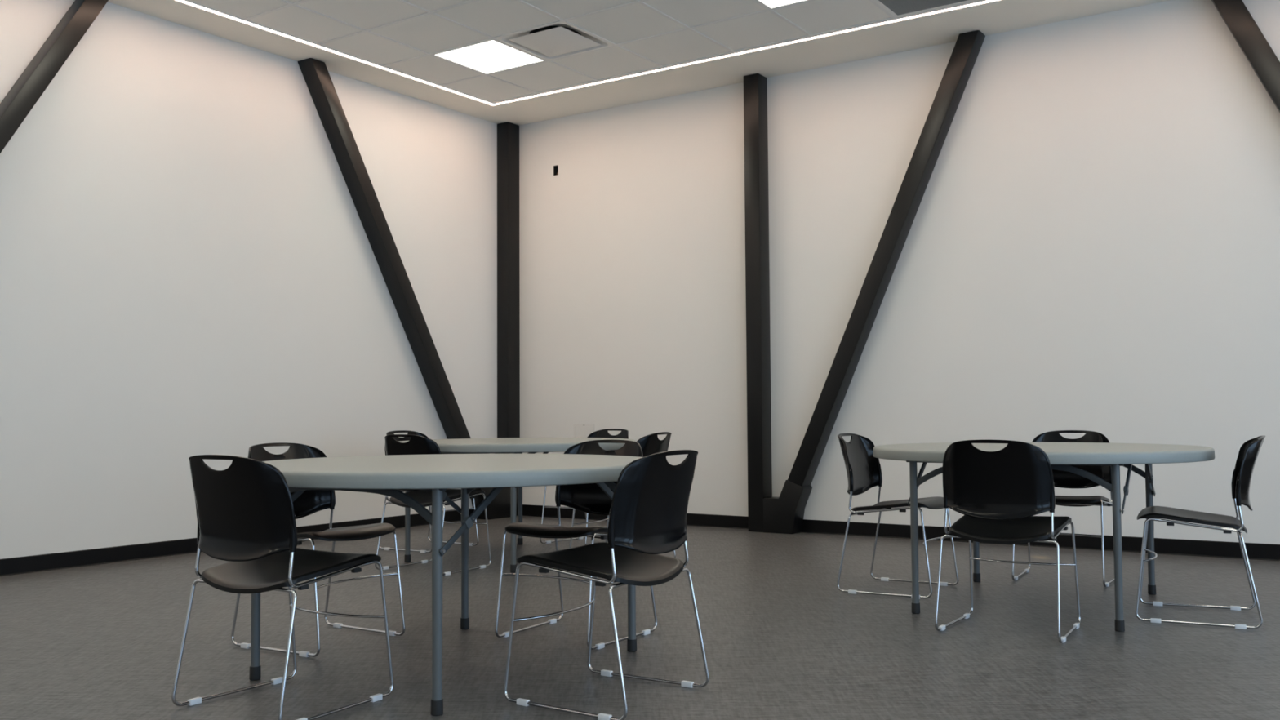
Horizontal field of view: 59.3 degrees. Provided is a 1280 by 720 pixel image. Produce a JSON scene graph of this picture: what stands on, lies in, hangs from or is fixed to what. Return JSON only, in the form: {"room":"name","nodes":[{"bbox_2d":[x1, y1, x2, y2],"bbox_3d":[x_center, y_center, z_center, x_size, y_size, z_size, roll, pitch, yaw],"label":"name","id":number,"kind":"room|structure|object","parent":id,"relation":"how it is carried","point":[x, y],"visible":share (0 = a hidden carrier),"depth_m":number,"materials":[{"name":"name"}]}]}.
{"room":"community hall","nodes":[
{"label":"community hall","id":0,"kind":"room"},
{"bbox_2d":[0,0,497,559],"bbox_3d":[-4.340,-0.727,5.653,0.180,3.855,11.360,-2,-3,34],"label":"wall","id":1,"kind":"structure","parent":0,"point":[189,267],"depth_m":7.53,"materials":[{"name":"white paint"}]},
{"bbox_2d":[0,507,473,576],"bbox_3d":[-4.349,1.141,5.364,0.012,0.098,10.640,-2,-3,34],"label":"baseboard","id":2,"kind":"structure","parent":1,"relation":"attached to","point":[57,561],"depth_m":7.05,"materials":[{"name":"black rubber"}]},
{"bbox_2d":[187,0,891,102],"bbox_3d":[-0.272,-2.489,2.571,9.285,0.016,10.328,-2,-3,34],"label":"ceiling","id":3,"kind":"structure","parent":0,"point":[429,33],"depth_m":7.58,"materials":[{"name":"tile"}]},
{"bbox_2d":[173,0,493,104],"bbox_3d":[-4.058,-2.359,5.306,0.054,0.070,10.028,-2,-3,34],"label":"strip light","id":4,"kind":"object","parent":3,"relation":"attached to","point":[184,2],"visible":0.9,"depth_m":7.99,"materials":[{"name":"white plastic"}]},
{"bbox_2d":[177,0,249,23],"bbox_3d":[-2.761,-2.251,7.223,0.039,0.007,0.594,-2,-3,34],"label":"diffuser","id":5,"kind":"object","parent":4,"relation":"attached to","point":[185,2],"depth_m":7.23,"materials":[{"name":"beige plastic"}]},
{"bbox_2d":[249,22,322,48],"bbox_3d":[-2.420,-2.230,7.728,0.039,0.007,0.594,-2,-3,34],"label":"diffuser","id":6,"kind":"object","parent":4,"relation":"attached to","point":[254,24],"depth_m":7.71,"materials":[{"name":"beige plastic"}]},
{"bbox_2d":[322,47,386,69],"bbox_3d":[-2.079,-2.209,8.233,0.039,0.007,0.594,-2,-3,34],"label":"diffuser","id":7,"kind":"object","parent":4,"relation":"attached to","point":[327,49],"depth_m":8.20,"materials":[{"name":"beige plastic"}]},
{"bbox_2d":[386,68,444,88],"bbox_3d":[-1.738,-2.188,8.737,0.039,0.007,0.594,-2,-3,34],"label":"diffuser","id":8,"kind":"object","parent":4,"relation":"attached to","point":[391,70],"depth_m":8.72,"materials":[{"name":"beige plastic"}]},
{"bbox_2d":[443,87,491,104],"bbox_3d":[-1.407,-2.167,9.226,0.039,0.007,0.555,-2,-3,34],"label":"diffuser","id":9,"kind":"object","parent":4,"relation":"attached to","point":[447,89],"depth_m":9.21,"materials":[{"name":"beige plastic"}]},
{"bbox_2d":[432,39,546,74],"bbox_3d":[-1.100,-2.234,8.224,0.585,0.049,0.585,-2,-3,34],"label":"ceiling light","id":10,"kind":"object","parent":3,"relation":"attached to","point":[491,56],"visible":0.82,"depth_m":8.22,"materials":[{"name":"white plastic"}]},
{"bbox_2d":[496,22,613,60],"bbox_3d":[-0.595,-2.336,7.887,0.584,0.223,0.584,-2,-3,34],"label":"ceiling vent","id":11,"kind":"object","parent":3,"relation":"in","point":[558,40],"visible":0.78,"depth_m":7.90,"materials":[{"name":"white metal"}]},
{"bbox_2d":[242,0,982,103],"bbox_3d":[-0.277,-2.478,2.574,9.273,0.005,10.328,-2,-3,34],"label":"grid","id":12,"kind":"structure","parent":3,"relation":"attached to","point":[641,2],"depth_m":7.66,"materials":[{"name":"white metal"}]},
{"bbox_2d":[488,0,1000,106],"bbox_3d":[2.486,-2.325,6.969,9.039,0.070,0.054,-2,-3,34],"label":"strip light","id":13,"kind":"object","parent":3,"relation":"attached to","point":[984,2],"visible":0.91,"depth_m":8.06,"materials":[{"name":"white plastic"}]},
{"bbox_2d":[491,91,553,105],"bbox_3d":[-0.984,-2.166,9.308,0.649,0.007,0.039,-2,-3,34],"label":"diffuser","id":14,"kind":"object","parent":13,"relation":"attached to","point":[548,92],"depth_m":9.30,"materials":[{"name":"beige plastic"}]},
{"bbox_2d":[552,79,614,92],"bbox_3d":[-0.456,-2.186,8.952,0.594,0.007,0.039,-2,-3,34],"label":"diffuser","id":15,"kind":"object","parent":13,"relation":"attached to","point":[606,80],"depth_m":8.95,"materials":[{"name":"beige plastic"}]},
{"bbox_2d":[613,65,680,79],"bbox_3d":[0.049,-2.205,8.611,0.594,0.007,0.039,-2,-3,34],"label":"diffuser","id":16,"kind":"object","parent":13,"relation":"attached to","point":[673,66],"depth_m":8.60,"materials":[{"name":"beige plastic"}]},
{"bbox_2d":[680,49,752,66],"bbox_3d":[0.554,-2.224,8.271,0.594,0.007,0.039,-2,-3,34],"label":"diffuser","id":17,"kind":"object","parent":13,"relation":"attached to","point":[730,55],"depth_m":8.26,"materials":[{"name":"beige plastic"}]},
{"bbox_2d":[752,33,830,50],"bbox_3d":[1.059,-2.243,7.930,0.594,0.007,0.039,-2,-3,34],"label":"diffuser","id":18,"kind":"object","parent":13,"relation":"attached to","point":[824,35],"depth_m":7.92,"materials":[{"name":"beige plastic"}]},
{"bbox_2d":[831,16,915,34],"bbox_3d":[1.565,-2.262,7.589,0.594,0.007,0.039,-2,-3,34],"label":"diffuser","id":19,"kind":"object","parent":13,"relation":"attached to","point":[905,18],"depth_m":7.58,"materials":[{"name":"beige plastic"}]},
{"bbox_2d":[916,0,996,17],"bbox_3d":[2.070,-2.281,7.249,0.594,0.007,0.039,-2,-3,34],"label":"diffuser","id":20,"kind":"object","parent":13,"relation":"attached to","point":[984,2],"depth_m":7.27,"materials":[{"name":"beige plastic"}]},
{"bbox_2d":[756,0,808,8],"bbox_3d":[0.921,-2.310,6.861,0.585,0.049,0.585,-2,-3,34],"label":"ceiling light","id":21,"kind":"object","parent":3,"relation":"attached to","point":[771,4],"visible":1,"depth_m":7.16,"materials":[{"name":"white plastic"}]},
{"bbox_2d":[760,0,803,7],"bbox_3d":[0.921,-2.293,6.860,0.558,0.008,0.558,-2,-3,34],"label":"diffuser","id":22,"kind":"object","parent":21,"relation":"attached to","point":[768,3],"depth_m":7.16,"materials":[{"name":"beige plastic"}]},
{"bbox_2d":[873,0,975,17],"bbox_3d":[1.767,-2.290,7.024,0.585,0.013,0.585,-2,-3,34],"label":"ceiling vent","id":23,"kind":"object","parent":3,"relation":"in","point":[897,8],"visible":1,"depth_m":7.22,"materials":[{"name":"white metal"}]},
{"bbox_2d":[0,515,1279,719],"bbox_3d":[-0.233,1.105,2.801,10.100,0.120,11.400,-2,-3,34],"label":"floor","id":24,"kind":"structure","parent":0,"point":[781,641],"depth_m":4.53,"materials":[{"name":"carpet"}]},
{"bbox_2d":[0,0,108,153],"bbox_3d":[-3.922,-0.540,5.956,0.159,3.504,2.242,-2,-3,34],"label":"brace","id":25,"kind":"object","parent":24,"relation":"on","point":[15,106],"visible":1,"depth_m":6.58,"materials":[{"name":"black metal"}]},
{"bbox_2d":[171,454,393,719],"bbox_3d":[-1.133,0.688,3.559,0.496,0.794,0.525,-2,-3,31],"label":"chair","id":26,"kind":"object","parent":24,"relation":"on","point":[246,517],"visible":1,"depth_m":3.41,"materials":[{"name":"black plastic"}]},
{"bbox_2d":[231,442,404,657],"bbox_3d":[-1.303,0.735,4.547,0.525,0.794,0.496,-2,-3,32],"label":"chair","id":27,"kind":"object","parent":24,"relation":"on","point":[309,502],"visible":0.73,"depth_m":4.61,"materials":[{"name":"black plastic"}]},
{"bbox_2d":[297,57,510,519],"bbox_3d":[-1.827,-0.411,9.055,0.159,3.504,2.206,-2,-3,34],"label":"brace","id":28,"kind":"object","parent":24,"relation":"on","point":[315,73],"visible":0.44,"depth_m":8.80,"materials":[{"name":"black metal"}]},
{"bbox_2d":[377,430,478,553],"bbox_3d":[-1.450,0.879,7.659,0.525,0.794,0.496,-2,-3,33],"label":"chair","id":29,"kind":"object","parent":24,"relation":"on","point":[411,433],"visible":0.27,"depth_m":7.71,"materials":[{"name":"black plastic"}]},
{"bbox_2d":[374,434,491,575],"bbox_3d":[-1.219,0.829,6.595,0.496,0.794,0.525,-2,-3,32],"label":"chair","id":30,"kind":"object","parent":24,"relation":"on","point":[417,445],"visible":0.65,"depth_m":6.47,"materials":[{"name":"black plastic"}]},
{"bbox_2d":[248,453,641,715],"bbox_3d":[-0.681,0.739,4.103,1.511,0.737,1.511,-2,-3,33],"label":"round table","id":31,"kind":"object","parent":24,"relation":"on","point":[384,475],"visible":0.73,"depth_m":3.55,"materials":[{"name":"grey plastic"}]},
{"bbox_2d":[497,121,519,515],"bbox_3d":[-1.175,-0.370,10.042,0.132,3.504,0.160,-2,-3,34],"label":"steel column","id":32,"kind":"structure","parent":24,"relation":"on","point":[508,133],"depth_m":10.00,"materials":[{"name":"black metal"}]},
{"bbox_2d":[399,437,635,573],"bbox_3d":[-0.779,0.878,7.123,1.511,0.737,1.511,-2,-3,34],"label":"round table","id":33,"kind":"object","parent":24,"relation":"on","point":[502,445],"visible":0.49,"depth_m":6.50,"materials":[{"name":"grey plastic"}]},
{"bbox_2d":[494,439,657,649],"bbox_3d":[-0.253,0.732,4.643,0.496,0.794,0.525,-2,-3,32],"label":"chair","id":34,"kind":"object","parent":24,"relation":"on","point":[589,498],"visible":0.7,"depth_m":4.79,"materials":[{"name":"black plastic"}]},
{"bbox_2d":[539,428,628,545],"bbox_3d":[-0.350,0.880,7.833,0.496,0.794,0.525,-3,-4,43],"label":"chair","id":35,"kind":"object","parent":24,"relation":"on","point":[604,433],"visible":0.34,"depth_m":7.98,"materials":[{"name":"black plastic"}]},
{"bbox_2d":[503,449,709,719],"bbox_3d":[-0.090,0.684,3.622,0.525,0.794,0.496,-2,-3,33],"label":"chair","id":36,"kind":"object","parent":24,"relation":"on","point":[647,517],"visible":1,"depth_m":3.51,"materials":[{"name":"black plastic"}]},
{"bbox_2d":[568,431,675,558],"bbox_3d":[-0.089,0.825,6.686,0.525,0.794,0.496,-2,-3,26],"label":"chair","id":37,"kind":"object","parent":24,"relation":"on","point":[650,444],"visible":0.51,"depth_m":6.56,"materials":[{"name":"black plastic"}]},
{"bbox_2d":[743,73,772,532],"bbox_3d":[0.906,-0.448,8.643,0.132,3.504,0.153,-2,-3,34],"label":"steel column","id":38,"kind":"structure","parent":24,"relation":"on","point":[755,86],"depth_m":8.59,"materials":[{"name":"black metal"}]},
{"bbox_2d":[763,30,985,533],"bbox_3d":[1.663,-0.476,8.130,1.697,3.504,0.159,-2,-3,34],"label":"brace","id":39,"kind":"object","parent":24,"relation":"on","point":[784,513],"visible":1,"depth_m":8.06,"materials":[{"name":"black metal"}]},
{"bbox_2d":[836,433,958,599],"bbox_3d":[1.299,0.774,5.759,0.525,0.794,0.496,-2,-3,31],"label":"chair","id":40,"kind":"object","parent":24,"relation":"on","point":[864,471],"visible":0.95,"depth_m":5.83,"materials":[{"name":"black plastic"}]},
{"bbox_2d":[934,439,1080,643],"bbox_3d":[1.528,0.722,4.674,0.496,0.794,0.525,-2,-3,32],"label":"chair","id":41,"kind":"object","parent":24,"relation":"on","point":[998,494],"visible":1,"depth_m":4.53,"materials":[{"name":"black plastic"}]},
{"bbox_2d":[873,442,1214,631],"bbox_3d":[1.878,0.778,5.311,1.511,0.737,1.511,-2,-3,31],"label":"round table","id":42,"kind":"object","parent":24,"relation":"on","point":[1061,455],"visible":0.79,"depth_m":4.91,"materials":[{"name":"grey plastic"}]},
{"bbox_2d":[1011,430,1114,586],"bbox_3d":[2.301,0.782,6.082,0.496,0.794,0.525,-2,-3,31],"label":"chair","id":43,"kind":"object","parent":24,"relation":"on","point":[1063,479],"visible":0.57,"depth_m":6.20,"materials":[{"name":"black plastic"}]},
{"bbox_2d":[1135,435,1265,629],"bbox_3d":[2.461,0.728,4.941,0.525,0.794,0.496,-2,-3,26],"label":"chair","id":44,"kind":"object","parent":24,"relation":"on","point":[1248,453],"visible":1,"depth_m":4.82,"materials":[{"name":"black plastic"}]},
{"bbox_2d":[1211,0,1279,112],"bbox_3d":[4.270,-0.574,6.372,1.823,3.504,0.159,-2,-3,34],"label":"brace","id":45,"kind":"object","parent":24,"relation":"on","point":[1259,53],"visible":1,"depth_m":6.74,"materials":[{"name":"black metal"}]},
{"bbox_2d":[519,0,1279,544],"bbox_3d":[2.957,-0.691,7.470,9.880,3.855,0.180,-2,-3,34],"label":"wall","id":46,"kind":"structure","parent":0,"point":[1092,243],"depth_m":7.89,"materials":[{"name":"white paint"}]},
{"bbox_2d":[553,164,558,175],"bbox_3d":[-0.722,-1.669,9.932,0.051,0.087,0.069,-2,-3,34],"label":"junction box","id":47,"kind":"object","parent":46,"relation":"attached to","point":[555,167],"visible":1,"depth_m":9.93,"materials":[{"name":"black plastic"}]},
{"bbox_2d":[573,423,594,437],"bbox_3d":[-0.480,0.656,9.626,0.220,0.217,0.005,-2,-3,34],"label":"access panel","id":48,"kind":"object","parent":46,"relation":"attached to","point":[579,432],"visible":0.6,"depth_m":9.63,"materials":[{"name":"grey metal"}]},
{"bbox_2d":[522,504,748,528],"bbox_3d":[-0.082,1.295,9.326,2.372,0.098,0.012,-2,-3,34],"label":"baseboard","id":49,"kind":"structure","parent":46,"relation":"attached to","point":[692,519],"depth_m":9.00,"materials":[{"name":"black rubber"}]},
{"bbox_2d":[107,0,1168,125],"bbox_3d":[-0.256,-2.486,2.966,9.700,0.060,11.000,-2,-3,34],"label":"soffit","id":50,"kind":"object","parent":46,"relation":"attached to","point":[1002,15],"depth_m":8.13,"materials":[{"name":"paint"}]},
{"bbox_2d":[800,519,1279,560],"bbox_3d":[4.035,1.141,6.549,6.818,0.098,0.012,-2,-3,34],"label":"baseboard","id":51,"kind":"structure","parent":46,"relation":"attached to","point":[1268,552],"depth_m":7.27,"materials":[{"name":"black rubber"}]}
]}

